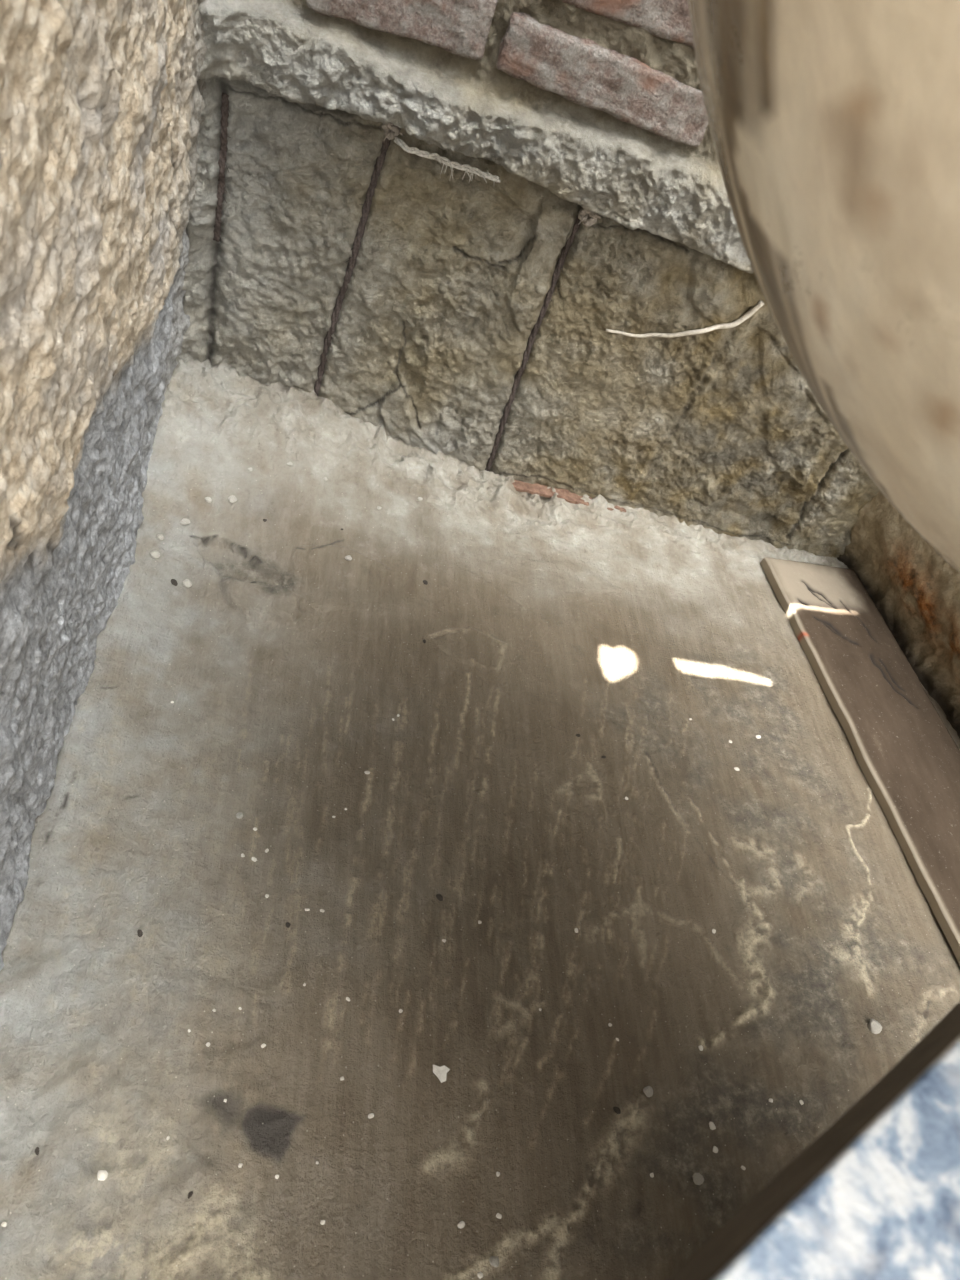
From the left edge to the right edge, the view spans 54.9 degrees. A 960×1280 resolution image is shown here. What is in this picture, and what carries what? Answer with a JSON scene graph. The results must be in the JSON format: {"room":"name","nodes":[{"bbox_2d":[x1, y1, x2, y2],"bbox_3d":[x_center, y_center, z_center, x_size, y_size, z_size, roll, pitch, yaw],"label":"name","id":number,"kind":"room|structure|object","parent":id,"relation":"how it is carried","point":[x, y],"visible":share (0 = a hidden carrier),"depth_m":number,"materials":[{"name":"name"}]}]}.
{"room":"basement","nodes":[
{"label":"basement","id":0,"kind":"room"},
{"bbox_2d":[0,0,206,970],"bbox_3d":[-0.357,0.580,0.065,0.162,1.060,3.660,10,46,-15],"label":"wall","id":1,"kind":"structure","parent":0,"point":[102,104],"depth_m":0.79,"materials":[{"name":"beige stone"}]},
{"bbox_2d":[0,358,959,1279],"bbox_3d":[-0.713,0.941,0.247,7.090,0.288,5.000,10,46,-15],"label":"floor","id":2,"kind":"structure","parent":0,"point":[286,664],"depth_m":1.14,"materials":[{"name":"grey concrete"}]},
{"bbox_2d":[97,1170,107,1180],"bbox_3d":[-0.340,0.482,0.832,0.009,0.005,0.009,-3,51,-26],"label":"crumb","id":3,"kind":"object","parent":2,"relation":"on","point":[102,1175],"visible":1,"depth_m":0.83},
{"bbox_2d":[137,929,142,936],"bbox_3d":[-0.361,0.312,0.983,0.005,0.003,0.009,-4,51,-26],"label":"crumb","id":4,"kind":"object","parent":2,"relation":"on","point":[139,932],"visible":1,"depth_m":0.98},
{"bbox_2d":[150,550,159,558],"bbox_3d":[-0.465,-0.123,1.323,0.014,0.008,0.015,-10,54,-31],"label":"pebble","id":5,"kind":"object","parent":2,"relation":"on","point":[155,554],"visible":1,"depth_m":1.32,"materials":[{"name":"white stone"}]},
{"bbox_2d":[156,534,163,539],"bbox_3d":[-0.467,-0.150,1.347,0.010,0.007,0.012,-26,63,-39],"label":"pebble","id":6,"kind":"object","parent":2,"relation":"on","point":[159,536],"visible":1,"depth_m":1.34,"materials":[{"name":"white stone"}]},
{"bbox_2d":[171,579,177,585],"bbox_3d":[-0.435,-0.082,1.313,0.008,0.005,0.014,-18,58,-35],"label":"crumb","id":7,"kind":"object","parent":2,"relation":"on","point":[173,581],"visible":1,"depth_m":1.31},
{"bbox_2d":[180,518,189,524],"bbox_3d":[-0.442,-0.177,1.385,0.015,0.008,0.012,-4,51,-27],"label":"pebble","id":8,"kind":"object","parent":2,"relation":"on","point":[184,521],"visible":1,"depth_m":1.38,"materials":[{"name":"white stone"}]},
{"bbox_2d":[182,579,191,587],"bbox_3d":[-0.419,-0.081,1.322,0.014,0.008,0.014,-10,54,-30],"label":"pebble","id":9,"kind":"object","parent":2,"relation":"on","point":[187,583],"visible":1,"depth_m":1.32,"materials":[{"name":"white stone"}]},
{"bbox_2d":[205,497,211,502],"bbox_3d":[-0.418,-0.216,1.423,0.012,0.006,0.009,40,46,15],"label":"pebble","id":10,"kind":"object","parent":2,"relation":"on","point":[208,499],"visible":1,"depth_m":1.42,"materials":[{"name":"white stone"}]},
{"bbox_2d":[228,495,236,502],"bbox_3d":[-0.384,-0.219,1.436,0.014,0.008,0.015,9,47,-16],"label":"pebble","id":11,"kind":"object","parent":2,"relation":"on","point":[232,498],"visible":1,"depth_m":1.43,"materials":[{"name":"white stone"}]},
{"bbox_2d":[236,812,242,818],"bbox_3d":[-0.289,0.211,1.112,0.008,0.005,0.009,34,45,9],"label":"pebble","id":12,"kind":"object","parent":2,"relation":"on","point":[239,815],"visible":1,"depth_m":1.11,"materials":[{"name":"grey stone"}]},
{"bbox_2d":[345,555,351,560],"bbox_3d":[-0.206,-0.128,1.449,0.011,0.007,0.011,3,48,-21],"label":"pebble","id":13,"kind":"object","parent":2,"relation":"on","point":[349,558],"visible":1,"depth_m":1.45,"materials":[{"name":"white stone"}]},
{"bbox_2d":[436,894,442,900],"bbox_3d":[-0.049,0.313,1.122,0.008,0.003,0.009,8,47,-16],"label":"crumb","id":14,"kind":"object","parent":2,"relation":"on","point":[439,896],"visible":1,"depth_m":1.12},
{"bbox_2d":[433,1064,449,1082],"bbox_3d":[-0.041,0.461,0.982,0.018,0.003,0.018,10,46,-15],"label":"flake","id":15,"kind":"object","parent":2,"relation":"on","point":[440,1072],"visible":1,"depth_m":0.98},
{"bbox_2d":[457,1221,464,1228],"bbox_3d":[-0.018,0.567,0.896,0.008,0.003,0.006,-8,53,-29],"label":"crumb","id":16,"kind":"object","parent":2,"relation":"on","point":[461,1224],"visible":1,"depth_m":0.90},
{"bbox_2d":[477,1272,482,1278],"bbox_3d":[0.000,0.601,0.874,0.006,0.003,0.005,42,47,17],"label":"crumb","id":17,"kind":"object","parent":2,"relation":"on","point":[479,1274],"visible":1,"depth_m":0.87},
{"bbox_2d":[489,1256,498,1267],"bbox_3d":[0.013,0.594,0.883,0.010,0.006,0.010,19,45,-6],"label":"pebble","id":18,"kind":"object","parent":2,"relation":"on","point":[494,1260],"visible":1,"depth_m":0.88,"materials":[{"name":"grey stone"}]},
{"bbox_2d":[512,480,626,511],"bbox_3d":[0.168,-0.271,1.745,0.276,0.011,0.032,10,46,-15],"label":"tile strip","id":19,"kind":"object","parent":2,"relation":"on","point":[541,490],"visible":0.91,"depth_m":1.73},
{"bbox_2d":[613,1107,620,1113],"bbox_3d":[0.151,0.517,1.017,0.010,0.003,0.007,38,46,13],"label":"crumb","id":20,"kind":"object","parent":2,"relation":"on","point":[616,1109],"visible":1,"depth_m":1.01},
{"bbox_2d":[643,1086,652,1096],"bbox_3d":[0.189,0.508,1.038,0.011,0.007,0.011,-4,51,-27],"label":"pebble","id":21,"kind":"object","parent":2,"relation":"on","point":[648,1091],"visible":1,"depth_m":1.04,"materials":[{"name":"grey stone"}]},
{"bbox_2d":[692,1173,703,1184],"bbox_3d":[0.235,0.579,0.993,0.014,0.008,0.012,6,47,-18],"label":"pebble","id":22,"kind":"object","parent":2,"relation":"on","point":[698,1179],"visible":1,"depth_m":0.99,"materials":[{"name":"grey stone"}]},
{"bbox_2d":[709,1122,715,1129],"bbox_3d":[0.260,0.544,1.035,0.008,0.004,0.008,6,48,-19],"label":"crumb","id":23,"kind":"object","parent":2,"relation":"on","point":[711,1124],"visible":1,"depth_m":1.03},
{"bbox_2d":[713,1146,717,1152],"bbox_3d":[0.260,0.563,1.021,0.007,0.004,0.006,-25,62,-38],"label":"crumb","id":24,"kind":"object","parent":2,"relation":"on","point":[715,1149],"visible":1,"depth_m":1.02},
{"bbox_2d":[760,557,959,965],"bbox_3d":[0.751,0.343,1.420,0.214,0.020,1.300,5,48,-19],"label":"plank","id":25,"kind":"object","parent":2,"relation":"on","point":[908,757],"visible":1,"depth_m":1.58,"materials":[{"name":"brown wood"}]},
{"bbox_2d":[868,1019,881,1033],"bbox_3d":[0.507,0.496,1.186,0.017,0.012,0.019,32,45,8],"label":"pebble","id":26,"kind":"object","parent":2,"relation":"on","point":[875,1027],"visible":1,"depth_m":1.18,"materials":[{"name":"white stone"}]},
{"bbox_3d":[0.461,0.669,0.529,0.490,0.691,0.374,10,46,-15],"label":"pier","id":27,"kind":"object","parent":2,"relation":"on","visible":0},
{"bbox_2d":[667,1002,959,1279],"bbox_3d":[0.322,0.350,0.232,1.400,0.054,0.550,-17,58,-35],"label":"granite slab","id":28,"kind":"object","parent":27,"relation":"on","point":[876,1195],"visible":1,"depth_m":0.28,"materials":[{"name":"stone"}]},
{"bbox_2d":[688,0,959,572],"bbox_3d":[0.517,-0.346,0.272,0.914,0.927,0.913,10,46,-15],"label":"vessel","id":29,"kind":"object","parent":28,"relation":"on","point":[834,124],"visible":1,"depth_m":0.31,"materials":[{"name":"ceramic"}]},
{"bbox_2d":[176,0,879,557],"bbox_3d":[0.298,-0.620,1.394,1.900,1.160,0.203,10,46,-15],"label":"wall","id":30,"kind":"structure","parent":0,"point":[595,106],"depth_m":1.40,"materials":[{"name":"stone"}]},
{"bbox_2d":[314,123,402,395],"bbox_3d":[-0.196,-0.563,1.415,0.051,0.464,0.031,-7,52,-28],"label":"cord","id":31,"kind":"object","parent":30,"relation":"attached to","point":[391,130],"visible":0.96,"depth_m":1.38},
{"bbox_2d":[394,136,500,182],"bbox_3d":[-0.047,-0.658,1.286,0.156,0.032,0.023,10,46,-15],"label":"twine","id":32,"kind":"object","parent":30,"relation":"attached to","point":[413,150],"visible":1,"depth_m":1.28,"materials":[{"name":"grey fabric"}]},
{"bbox_2d":[485,208,600,471],"bbox_3d":[0.084,-0.469,1.523,0.039,0.518,0.047,10,46,-15],"label":"cord","id":33,"kind":"object","parent":30,"relation":"attached to","point":[582,212],"visible":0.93,"depth_m":1.48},
{"bbox_2d":[606,300,763,337],"bbox_3d":[0.328,-0.519,1.483,0.221,0.122,0.020,13,46,-12],"label":"root","id":34,"kind":"object","parent":30,"relation":"attached to","point":[760,303],"visible":1,"depth_m":1.49,"materials":[{"name":"beige plant"}]},
{"bbox_2d":[837,491,959,737],"bbox_3d":[1.119,0.482,1.211,0.327,0.480,2.023,3,48,-21],"label":"wall","id":35,"kind":"structure","parent":0,"point":[914,590],"depth_m":1.71,"materials":[{"name":"stone"}]}
]}

